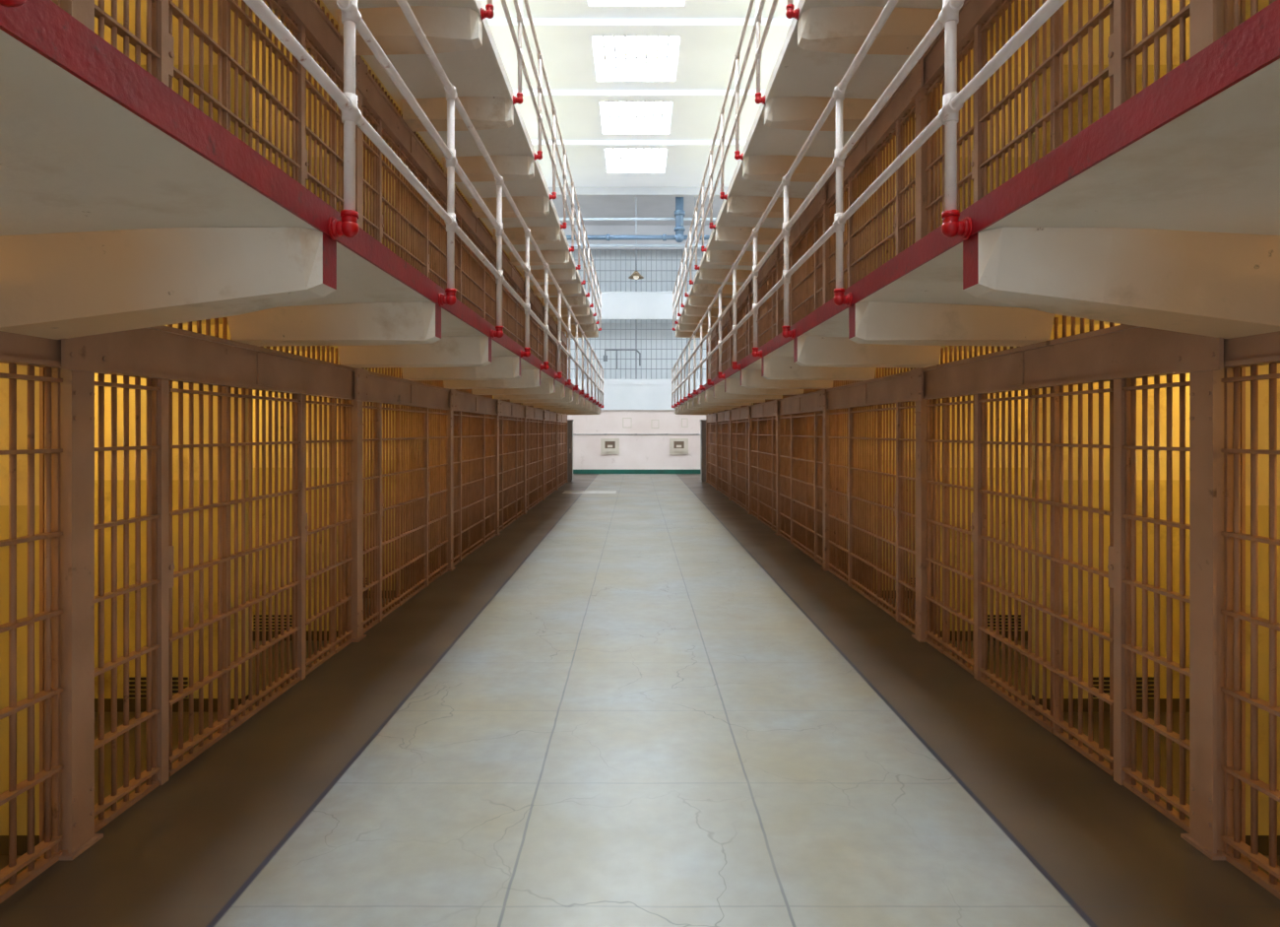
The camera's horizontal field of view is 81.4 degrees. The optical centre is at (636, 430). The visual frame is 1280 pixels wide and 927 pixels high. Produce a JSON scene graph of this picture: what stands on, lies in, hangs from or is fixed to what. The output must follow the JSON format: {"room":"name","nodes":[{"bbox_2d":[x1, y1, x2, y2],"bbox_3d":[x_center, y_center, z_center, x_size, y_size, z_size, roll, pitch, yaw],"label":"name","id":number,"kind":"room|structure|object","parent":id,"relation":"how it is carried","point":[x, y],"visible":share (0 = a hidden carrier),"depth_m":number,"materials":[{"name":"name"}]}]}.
{"room":"prison interior","nodes":[
{"label":"prison interior","id":0,"kind":"room"},
{"bbox_2d":[0,362,39,854],"bbox_3d":[-3.695,-1.975,3.026,2.630,7.350,0.108,0,0,0],"label":"bars","id":1,"kind":"structure","parent":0,"point":[22,385],"depth_m":2.98,"materials":[{"name":"brown metal"}]},
{"bbox_2d":[94,0,248,711],"bbox_3d":[-3.695,-1.975,4.546,2.630,7.350,0.108,0,0,0],"label":"wall partition","id":2,"kind":"structure","parent":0,"point":[107,3],"depth_m":4.50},
{"bbox_2d":[176,316,338,351],"bbox_3d":[-3.760,-0.735,11.725,2.899,0.150,25.470,0,0,0],"label":"ceiling","id":3,"kind":"structure","parent":0,"point":[220,318],"depth_m":5.91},
{"bbox_2d":[0,0,600,414],"bbox_3d":[-1.946,-0.561,11.605,1.627,0.542,25.610,0,0,0],"label":"walkway","id":4,"kind":"object","parent":3,"relation":"attached to","point":[124,205],"visible":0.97,"depth_m":2.58,"materials":[{"name":"concrete"}]},
{"bbox_2d":[51,0,60,6],"bbox_3d":[-2.300,-1.980,1.420,0.160,2.340,3.100,0,0,0],"label":"cell","id":5,"kind":"object","parent":4,"relation":"on","point":[57,2],"visible":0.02,"depth_m":2.96,"materials":[{"name":"beige metal"}]},
{"bbox_2d":[60,0,356,212],"bbox_3d":[-2.300,-1.980,4.460,0.160,2.340,3.100,0,0,0],"label":"cell","id":6,"kind":"object","parent":4,"relation":"on","point":[307,22],"visible":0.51,"depth_m":4.53,"materials":[{"name":"beige metal"}]},
{"bbox_2d":[317,0,337,30],"bbox_3d":[-2.330,-3.080,4.550,0.022,0.140,2.840,0,0,0],"label":"grille","id":7,"kind":"object","parent":6,"relation":"attached to","point":[318,2],"depth_m":5.62,"materials":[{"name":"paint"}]},
{"bbox_2d":[0,0,603,408],"bbox_3d":[-1.085,-1.353,11.455,0.099,1.279,25.310,0,0,0],"label":"railing","id":8,"kind":"object","parent":4,"relation":"attached to","point":[347,101],"visible":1,"depth_m":4.00,"materials":[{"name":"white metal"}]},
{"bbox_2d":[341,55,447,289],"bbox_3d":[-2.300,-1.980,7.500,0.160,2.340,3.100,0,0,0],"label":"cell","id":9,"kind":"object","parent":4,"relation":"on","point":[430,258],"visible":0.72,"depth_m":7.17,"materials":[{"name":"beige metal"}]},
{"bbox_2d":[359,55,444,172],"bbox_3d":[-2.330,-3.080,7.590,0.022,0.140,2.840,0,0,0],"label":"grille","id":10,"kind":"object","parent":9,"relation":"attached to","point":[376,80],"depth_m":7.25,"materials":[{"name":"metal"}]},
{"bbox_2d":[454,186,496,325],"bbox_3d":[-2.300,-1.980,10.540,0.160,2.340,3.100,0,0,0],"label":"cell","id":11,"kind":"object","parent":4,"relation":"on","point":[474,281],"visible":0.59,"depth_m":10.53,"materials":[{"name":"beige metal"}]},
{"bbox_2d":[455,187,492,237],"bbox_3d":[-2.330,-3.080,10.630,0.022,0.140,2.840,0,0,0],"label":"grille","id":12,"kind":"object","parent":11,"relation":"attached to","point":[456,187],"depth_m":10.45,"materials":[{"name":"metal"}]},
{"bbox_2d":[494,250,524,346],"bbox_3d":[-2.300,-1.980,13.580,0.160,2.340,3.100,0,0,0],"label":"cell","id":13,"kind":"object","parent":4,"relation":"on","point":[512,310],"visible":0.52,"depth_m":13.72,"materials":[{"name":"beige metal"}]},
{"bbox_2d":[502,250,521,276],"bbox_3d":[-2.330,-3.080,13.670,0.022,0.140,2.840,0,0,0],"label":"grille","id":14,"kind":"object","parent":13,"relation":"attached to","point":[502,250],"depth_m":13.57,"materials":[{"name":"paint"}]},
{"bbox_2d":[521,276,543,360],"bbox_3d":[-2.300,-1.980,16.620,0.160,2.340,3.100,0,0,0],"label":"cell","id":15,"kind":"object","parent":4,"relation":"on","point":[537,307],"visible":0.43,"depth_m":16.85,"materials":[{"name":"beige metal"}]},
{"bbox_2d":[540,302,557,370],"bbox_3d":[-2.300,-1.980,19.660,0.160,2.340,3.100,0,0,0],"label":"cell","id":16,"kind":"object","parent":4,"relation":"on","point":[551,324],"visible":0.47,"depth_m":19.89,"materials":[{"name":"beige metal"}]},
{"bbox_2d":[554,320,567,379],"bbox_3d":[-2.300,-1.980,22.773,0.160,2.340,3.245,0,0,0],"label":"cell","id":17,"kind":"object","parent":4,"relation":"on","point":[563,337],"visible":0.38,"depth_m":23.30,"materials":[{"name":"beige metal"}]},
{"bbox_2d":[252,40,341,639],"bbox_3d":[-3.695,-1.975,6.066,2.630,7.350,0.108,0,0,0],"label":"wall partition","id":18,"kind":"structure","parent":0,"point":[253,41],"depth_m":6.02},
{"bbox_2d":[360,122,401,597],"bbox_3d":[-3.695,-1.975,7.586,2.630,7.350,0.108,0,0,0],"label":"wall partition","id":19,"kind":"structure","parent":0,"point":[369,122],"depth_m":7.54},
{"bbox_2d":[252,0,565,333],"bbox_3d":[-3.760,-3.235,11.725,2.899,0.150,25.470,0,0,0],"label":"ceiling","id":20,"kind":"structure","parent":0,"point":[322,4],"depth_m":6.55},
{"bbox_2d":[321,0,599,337],"bbox_3d":[-1.759,-3.166,11.605,1.102,0.332,25.610,0,0,0],"label":"walkway","id":21,"kind":"object","parent":20,"relation":"attached to","point":[464,44],"visible":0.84,"depth_m":7.22,"materials":[{"name":"concrete"}]},
{"bbox_2d":[480,0,601,330],"bbox_3d":[-1.161,-3.853,11.455,0.099,1.279,25.310,0,0,0],"label":"railing","id":22,"kind":"object","parent":21,"relation":"attached to","point":[488,13],"visible":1,"depth_m":9.89,"materials":[{"name":"white metal"}]},
{"bbox_2d":[414,174,425,570],"bbox_3d":[-3.695,-1.975,9.106,2.630,7.350,0.108,0,0,0],"label":"wall partition","id":23,"kind":"structure","parent":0,"point":[415,174],"depth_m":9.06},
{"bbox_2d":[565,250,705,379],"bbox_3d":[0.000,-4.920,30.725,18.000,6.240,0.150,0,0,0],"label":"window","id":24,"kind":"structure","parent":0,"point":[608,257],"depth_m":30.65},
{"bbox_2d":[565,409,708,469],"bbox_3d":[0.000,-0.035,29.325,18.000,3.470,0.250,0,0,0],"label":"wall","id":25,"kind":"structure","parent":0,"point":[639,451],"depth_m":29.20,"materials":[{"name":"white paint"}]},
{"bbox_2d":[600,438,619,453],"bbox_3d":[-1.020,0.620,29.140,0.720,0.620,0.120,0,0,0],"label":"hatch","id":26,"kind":"object","parent":25,"relation":"attached to","point":[608,445],"visible":1,"depth_m":29.14,"materials":[{"name":"beige metal"}]},
{"bbox_2d":[622,417,631,427],"bbox_3d":[-0.350,-0.300,29.183,0.350,0.400,0.034,0,0,0],"label":"notice board","id":27,"kind":"object","parent":25,"relation":"attached to","point":[626,421],"visible":1,"depth_m":29.17,"materials":[{"name":"white paper"}]},
{"bbox_2d":[573,469,700,473],"bbox_3d":[0.000,1.615,29.185,18.000,0.170,0.030,0,0,0],"label":"baseboard","id":28,"kind":"structure","parent":25,"relation":"attached to","point":[574,471],"depth_m":29.17,"materials":[{"name":"green paint"}]},
{"bbox_2d":[573,433,700,435],"bbox_3d":[0.000,0.150,29.177,5.200,0.060,0.045,0,0,0],"label":"conduit","id":29,"kind":"object","parent":25,"relation":"attached to","point":[573,433],"visible":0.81,"depth_m":29.17,"materials":[{"name":"grey metal"}]},
{"bbox_2d":[563,224,712,409],"bbox_3d":[0.000,-4.415,29.820,12.060,7.230,1.560,0,0,0],"label":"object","id":30,"kind":"object","parent":25,"relation":"attached to","point":[620,306],"visible":0.25,"depth_m":29.10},
{"bbox_2d":[603,348,640,369],"bbox_3d":[-0.548,-2.792,29.075,1.464,0.784,0.090,0,0,0],"label":"conduit","id":31,"kind":"object","parent":30,"relation":"attached to","point":[606,350],"visible":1,"depth_m":29.05,"materials":[{"name":"grey metal"}]},
{"bbox_2d":[567,319,705,379],"bbox_3d":[0.000,-3.185,29.180,12.060,2.330,0.080,0,0,0],"label":"grille","id":32,"kind":"object","parent":30,"relation":"attached to","point":[615,329],"depth_m":29.16,"materials":[{"name":"grey metal"}]},
{"bbox_2d":[577,249,703,291],"bbox_3d":[0.000,-6.260,29.180,12.060,1.680,0.080,0,0,0],"label":"grille","id":33,"kind":"object","parent":30,"relation":"attached to","point":[600,270],"depth_m":29.17,"materials":[{"name":"grey metal"}]},
{"bbox_2d":[651,419,658,428],"bbox_3d":[0.750,-0.250,29.183,0.300,0.350,0.034,0,0,0],"label":"notice board","id":34,"kind":"object","parent":25,"relation":"attached to","point":[655,422],"visible":1,"depth_m":29.17,"materials":[{"name":"white paper"}]},
{"bbox_2d":[669,438,688,453],"bbox_3d":[1.680,0.620,29.140,0.720,0.620,0.120,0,0,0],"label":"hatch","id":35,"kind":"object","parent":25,"relation":"attached to","point":[676,445],"visible":1,"depth_m":29.14,"materials":[{"name":"beige metal"}]},
{"bbox_2d":[681,418,687,427],"bbox_3d":[1.900,-0.300,29.183,0.250,0.350,0.034,0,0,0],"label":"notice board","id":36,"kind":"object","parent":25,"relation":"attached to","point":[683,420],"visible":1,"depth_m":29.17,"materials":[{"name":"white paper"}]},
{"bbox_2d":[548,187,728,224],"bbox_3d":[0.000,-8.165,27.800,18.000,0.750,6.400,0,0,0],"label":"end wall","id":37,"kind":"structure","parent":0,"point":[594,202],"depth_m":26.37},
{"bbox_2d":[628,270,643,279],"bbox_3d":[0.000,-6.655,26.000,0.553,2.770,0.553,0,0,0],"label":"pendant lamp","id":38,"kind":"object","parent":37,"relation":"hanging from","point":[635,276],"visible":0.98,"depth_m":25.93,"materials":[{"name":"grey metal"}]},
{"bbox_2d":[565,196,709,242],"bbox_3d":[0.000,-7.175,25.000,10.000,1.730,0.360,0,0,0],"label":"pipe","id":39,"kind":"object","parent":37,"relation":"attached to","point":[679,213],"visible":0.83,"depth_m":24.92,"materials":[{"name":"metal"}]},
{"bbox_2d":[559,196,716,247],"bbox_3d":[0.000,-7.130,25.300,10.000,1.819,0.118,0,0,0],"label":"pipe","id":40,"kind":"object","parent":37,"relation":"hanging from","point":[560,219],"visible":0.26,"depth_m":25.25,"materials":[{"name":"metal"}]},
{"bbox_2d":[0,473,1279,926],"bbox_3d":[0.000,1.800,14.750,18.000,0.200,32.500,0,0,0],"label":"floor","id":41,"kind":"structure","parent":0,"point":[642,703],"depth_m":3.63,"materials":[{"name":"concrete"}]},
{"bbox_2d":[0,330,63,902],"bbox_3d":[-2.300,0.530,1.420,0.160,2.340,3.100,0,0,0],"label":"cell","id":42,"kind":"object","parent":41,"relation":"on","point":[32,352],"visible":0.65,"depth_m":2.84,"materials":[{"name":"beige metal"}]},
{"bbox_2d":[34,317,354,859],"bbox_3d":[-2.300,0.530,4.460,0.160,2.340,3.100,0,0,0],"label":"cell","id":43,"kind":"object","parent":41,"relation":"on","point":[162,354],"visible":0.8,"depth_m":3.69,"materials":[{"name":"beige metal"}]},
{"bbox_2d":[167,317,340,364],"bbox_3d":[-2.330,-0.570,4.550,0.022,0.140,2.840,0,0,0],"label":"grille","id":44,"kind":"object","parent":43,"relation":"attached to","point":[224,319],"depth_m":4.83,"materials":[{"name":"metal"}]},
{"bbox_2d":[340,367,449,641],"bbox_3d":[-2.300,0.530,7.500,0.160,2.340,3.100,0,0,0],"label":"cell","id":45,"kind":"object","parent":41,"relation":"on","point":[430,399],"visible":0.78,"depth_m":7.17,"materials":[{"name":"beige metal"}]},
{"bbox_2d":[361,367,444,387],"bbox_3d":[-2.330,-0.570,7.590,0.022,0.140,2.840,0,0,0],"label":"grille","id":46,"kind":"object","parent":45,"relation":"attached to","point":[392,371],"depth_m":7.17,"materials":[{"name":"metal"}]},
{"bbox_2d":[447,388,497,570],"bbox_3d":[-2.300,0.530,10.540,0.160,2.340,3.100,0,0,0],"label":"cell","id":47,"kind":"object","parent":41,"relation":"on","point":[471,417],"visible":0.85,"depth_m":10.24,"materials":[{"name":"beige metal"}]},
{"bbox_2d":[455,388,492,397],"bbox_3d":[-2.330,-0.570,10.630,0.022,0.140,2.840,0,0,0],"label":"grille","id":48,"kind":"object","parent":47,"relation":"attached to","point":[470,391],"depth_m":10.45,"materials":[{"name":"metal"}]},
{"bbox_2d":[494,398,524,535],"bbox_3d":[-2.300,0.530,13.580,0.160,2.340,3.100,0,0,0],"label":"cell","id":49,"kind":"object","parent":41,"relation":"on","point":[508,420],"visible":0.79,"depth_m":13.29,"materials":[{"name":"beige metal"}]},
{"bbox_2d":[521,402,543,513],"bbox_3d":[-2.300,0.530,16.620,0.160,2.340,3.100,0,0,0],"label":"cell","id":50,"kind":"object","parent":41,"relation":"on","point":[532,422],"visible":0.77,"depth_m":16.51,"materials":[{"name":"beige metal"}]},
{"bbox_2d":[540,407,557,500],"bbox_3d":[-2.300,0.530,19.660,0.160,2.340,3.100,0,0,0],"label":"cell","id":51,"kind":"object","parent":41,"relation":"on","point":[548,444],"visible":0.81,"depth_m":19.36,"materials":[{"name":"beige metal"}]},
{"bbox_2d":[554,411,568,490],"bbox_3d":[-2.300,0.530,22.773,0.160,2.340,3.245,0,0,0],"label":"cell","id":52,"kind":"object","parent":41,"relation":"on","point":[561,423],"visible":0.8,"depth_m":22.77,"materials":[{"name":"beige metal"}]},
{"bbox_2d":[567,419,574,481],"bbox_3d":[-2.310,0.675,24.739,0.440,2.050,0.482,0,0,0],"label":"tall cabinet","id":53,"kind":"object","parent":41,"relation":"on","point":[569,421],"visible":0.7,"depth_m":24.54,"materials":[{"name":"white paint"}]},
{"bbox_2d":[562,490,616,493],"bbox_3d":[-1.275,1.698,20.500,1.450,0.003,0.800,0,0,0],"label":"floor marking","id":54,"kind":"object","parent":41,"relation":"on","point":[565,491],"depth_m":20.53,"materials":[{"name":"paint"}]},
{"bbox_2d":[700,419,705,481],"bbox_3d":[2.360,0.675,24.739,0.440,2.050,0.482,0,0,0],"label":"tall cabinet","id":55,"kind":"object","parent":41,"relation":"on","point":[702,421],"visible":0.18,"depth_m":24.54,"materials":[{"name":"metal"}]},
{"bbox_2d":[705,411,719,490],"bbox_3d":[2.350,0.530,22.773,0.160,2.340,3.245,0,0,0],"label":"cell","id":56,"kind":"object","parent":41,"relation":"on","point":[712,425],"visible":0.74,"depth_m":22.86,"materials":[{"name":"beige metal"}]},
{"bbox_2d":[716,407,733,500],"bbox_3d":[2.350,0.530,19.660,0.160,2.340,3.100,0,0,0],"label":"cell","id":57,"kind":"object","parent":41,"relation":"on","point":[725,444],"visible":0.71,"depth_m":19.36,"materials":[{"name":"beige metal"}]},
{"bbox_2d":[730,405,751,513],"bbox_3d":[2.350,0.530,16.620,0.160,2.340,3.100,0,0,0],"label":"cell","id":58,"kind":"object","parent":41,"relation":"on","point":[741,422],"visible":0.76,"depth_m":16.47,"materials":[{"name":"beige metal"}]},
{"bbox_2d":[749,398,780,535],"bbox_3d":[2.350,0.530,13.580,0.160,2.340,3.100,0,0,0],"label":"cell","id":59,"kind":"object","parent":41,"relation":"on","point":[765,418],"visible":0.81,"depth_m":13.41,"materials":[{"name":"beige metal"}]},
{"bbox_2d":[777,388,829,570],"bbox_3d":[2.350,0.530,10.540,0.160,2.340,3.100,0,0,0],"label":"cell","id":60,"kind":"object","parent":41,"relation":"on","point":[804,417],"visible":0.77,"depth_m":10.26,"materials":[{"name":"beige metal"}]},
{"bbox_2d":[782,388,820,397],"bbox_3d":[2.380,-0.570,10.630,0.022,0.140,2.840,0,0,0],"label":"grille","id":61,"kind":"object","parent":60,"relation":"attached to","point":[804,390],"depth_m":10.46,"materials":[{"name":"metal"}]},
{"bbox_2d":[826,367,937,641],"bbox_3d":[2.350,0.530,7.500,0.160,2.340,3.100,0,0,0],"label":"cell","id":62,"kind":"object","parent":41,"relation":"on","point":[856,396],"visible":0.84,"depth_m":7.20,"materials":[{"name":"beige metal"}]},
{"bbox_2d":[832,367,918,386],"bbox_3d":[2.380,-0.570,7.590,0.022,0.140,2.840,0,0,0],"label":"grille","id":63,"kind":"object","parent":62,"relation":"attached to","point":[885,370],"depth_m":7.25,"materials":[{"name":"metal"}]},
{"bbox_2d":[923,315,1250,859],"bbox_3d":[2.350,0.530,4.460,0.160,2.340,3.100,0,0,0],"label":"cell","id":64,"kind":"object","parent":41,"relation":"on","point":[1122,353],"visible":0.8,"depth_m":3.69,"materials":[{"name":"beige metal"}]},
{"bbox_2d":[936,315,1122,365],"bbox_3d":[2.380,-0.570,4.550,0.022,0.140,2.840,0,0,0],"label":"grille","id":65,"kind":"object","parent":64,"relation":"attached to","point":[1056,320],"depth_m":4.22,"materials":[{"name":"metal"}]},
{"bbox_2d":[1221,330,1279,898],"bbox_3d":[2.350,0.530,1.420,0.160,2.340,3.100,0,0,0],"label":"cell","id":66,"kind":"object","parent":41,"relation":"on","point":[1253,351],"visible":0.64,"depth_m":2.84,"materials":[{"name":"beige metal"}]},
{"bbox_2d":[480,0,799,187],"bbox_3d":[0.000,-8.220,11.550,18.000,0.640,26.100,0,0,0],"label":"ceiling","id":67,"kind":"structure","parent":0,"point":[709,32],"depth_m":17.15,"materials":[{"name":"white paint"}]},
{"bbox_2d":[587,0,683,3],"bbox_3d":[0.000,-8.135,13.135,1.844,0.090,2.010,0,0,0],"label":"window","id":68,"kind":"structure","parent":67,"relation":"attached to","point":[590,1],"depth_m":14.08,"materials":[{"name":"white glass"}]},
{"bbox_2d":[592,36,679,78],"bbox_3d":[0.000,-8.135,16.175,1.844,0.090,2.010,0,0,0],"label":"window","id":69,"kind":"structure","parent":67,"relation":"attached to","point":[615,57],"depth_m":16.15,"materials":[{"name":"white glass"}]},
{"bbox_2d":[599,102,672,131],"bbox_3d":[0.000,-8.135,19.215,1.844,0.090,2.010,0,0,0],"label":"window","id":70,"kind":"structure","parent":67,"relation":"attached to","point":[615,116],"depth_m":19.20,"materials":[{"name":"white glass"}]},
{"bbox_2d":[604,148,667,171],"bbox_3d":[0.000,-8.135,22.255,1.844,0.090,2.010,0,0,0],"label":"window","id":71,"kind":"structure","parent":67,"relation":"attached to","point":[617,160],"depth_m":22.28,"materials":[{"name":"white glass"}]},
{"bbox_2d":[845,171,869,570],"bbox_3d":[3.745,-1.975,9.106,2.630,7.350,0.108,0,0,0],"label":"wall partition","id":72,"kind":"structure","parent":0,"point":[868,171],"depth_m":9.06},
{"bbox_2d":[875,120,917,597],"bbox_3d":[3.745,-1.975,7.586,2.630,7.350,0.108,0,0,0],"label":"wall partition","id":73,"kind":"structure","parent":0,"point":[915,120],"depth_m":7.54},
{"bbox_2d":[868,0,1027,171],"bbox_3d":[3.811,-3.235,11.725,2.899,0.150,25.470,0,0,0],"label":"ceiling","id":74,"kind":"structure","parent":0,"point":[1019,1],"depth_m":5.75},
{"bbox_2d":[674,0,942,337],"bbox_3d":[1.814,-3.166,11.605,1.092,0.332,25.610,0,0,0],"label":"walkway","id":75,"kind":"object","parent":74,"relation":"attached to","point":[819,47],"visible":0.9,"depth_m":7.22,"materials":[{"name":"concrete"}]},
{"bbox_2d":[672,0,799,330],"bbox_3d":[1.220,-3.853,11.455,0.099,1.279,25.310,0,0,0],"label":"railing","id":76,"kind":"object","parent":75,"relation":"attached to","point":[791,13],"visible":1,"depth_m":9.84,"materials":[{"name":"white metal"}]},
{"bbox_2d":[939,40,1027,639],"bbox_3d":[3.745,-1.975,6.066,2.630,7.350,0.108,0,0,0],"label":"wall partition","id":77,"kind":"structure","parent":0,"point":[1026,42],"depth_m":6.02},
{"bbox_2d":[941,314,1120,351],"bbox_3d":[3.811,-0.735,11.725,2.899,0.150,25.470,0,0,0],"label":"ceiling","id":78,"kind":"structure","parent":0,"point":[1068,318],"depth_m":4.60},
{"bbox_2d":[673,0,1279,414],"bbox_3d":[2.024,-0.561,11.605,1.572,0.542,25.610,0,0,0],"label":"walkway","id":79,"kind":"object","parent":78,"relation":"attached to","point":[1163,212],"visible":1,"depth_m":2.60,"materials":[{"name":"concrete"}]},
{"bbox_2d":[705,324,718,383],"bbox_3d":[2.350,-1.980,22.773,0.160,2.340,3.245,0,0,0],"label":"cell","id":80,"kind":"object","parent":79,"relation":"on","point":[714,336],"visible":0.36,"depth_m":22.37,"materials":[{"name":"beige metal"}]},
{"bbox_2d":[716,307,732,372],"bbox_3d":[2.350,-1.980,19.660,0.160,2.340,3.100,0,0,0],"label":"cell","id":81,"kind":"object","parent":79,"relation":"on","point":[727,323],"visible":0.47,"depth_m":19.24,"materials":[{"name":"beige metal"}]},
{"bbox_2d":[730,282,751,361],"bbox_3d":[2.350,-1.980,16.620,0.160,2.340,3.100,0,0,0],"label":"cell","id":82,"kind":"object","parent":79,"relation":"on","point":[743,304],"visible":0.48,"depth_m":16.17,"materials":[{"name":"beige metal"}]},
{"bbox_2d":[749,245,780,352],"bbox_3d":[2.350,-1.980,13.580,0.160,2.340,3.100,0,0,0],"label":"cell","id":83,"kind":"object","parent":79,"relation":"on","point":[769,274],"visible":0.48,"depth_m":13.21,"materials":[{"name":"beige metal"}]},
{"bbox_2d":[777,182,829,332],"bbox_3d":[2.350,-1.980,10.540,0.160,2.340,3.100,0,0,0],"label":"cell","id":84,"kind":"object","parent":79,"relation":"on","point":[808,286],"visible":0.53,"depth_m":10.11,"materials":[{"name":"beige metal"}]},
{"bbox_2d":[671,0,1067,407],"bbox_3d":[1.190,-1.353,11.455,0.099,1.279,25.310,0,0,0],"label":"railing","id":85,"kind":"object","parent":79,"relation":"attached to","point":[953,101],"visible":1,"depth_m":4.03,"materials":[{"name":"white metal"}]},
{"bbox_2d":[826,55,937,300],"bbox_3d":[2.350,-1.980,7.500,0.160,2.340,3.100,0,0,0],"label":"cell","id":86,"kind":"object","parent":79,"relation":"on","point":[909,98],"visible":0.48,"depth_m":6.99,"materials":[{"name":"beige metal"}]},
{"bbox_2d":[921,0,1245,234],"bbox_3d":[2.350,-1.980,4.460,0.160,2.340,3.100,0,0,0],"label":"cell","id":87,"kind":"object","parent":79,"relation":"on","point":[976,17],"visible":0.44,"depth_m":4.45,"materials":[{"name":"beige metal"}]},
{"bbox_2d":[1223,0,1276,34],"bbox_3d":[2.350,-1.980,1.420,0.160,2.340,3.100,0,0,0],"label":"cell","id":88,"kind":"object","parent":79,"relation":"on","point":[1232,8],"visible":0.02,"depth_m":2.92,"materials":[{"name":"beige metal"}]},
{"bbox_2d":[1031,0,1189,711],"bbox_3d":[3.745,-1.975,4.546,2.630,7.350,0.108,0,0,0],"label":"wall partition","id":89,"kind":"structure","parent":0,"point":[1163,3],"depth_m":4.50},
{"bbox_2d":[1245,0,1279,854],"bbox_3d":[3.745,-1.975,3.026,2.630,7.350,0.108,0,0,0],"label":"wall partition","id":90,"kind":"structure","parent":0,"point":[1263,385],"depth_m":2.98,"materials":[{"name":"brown metal"}]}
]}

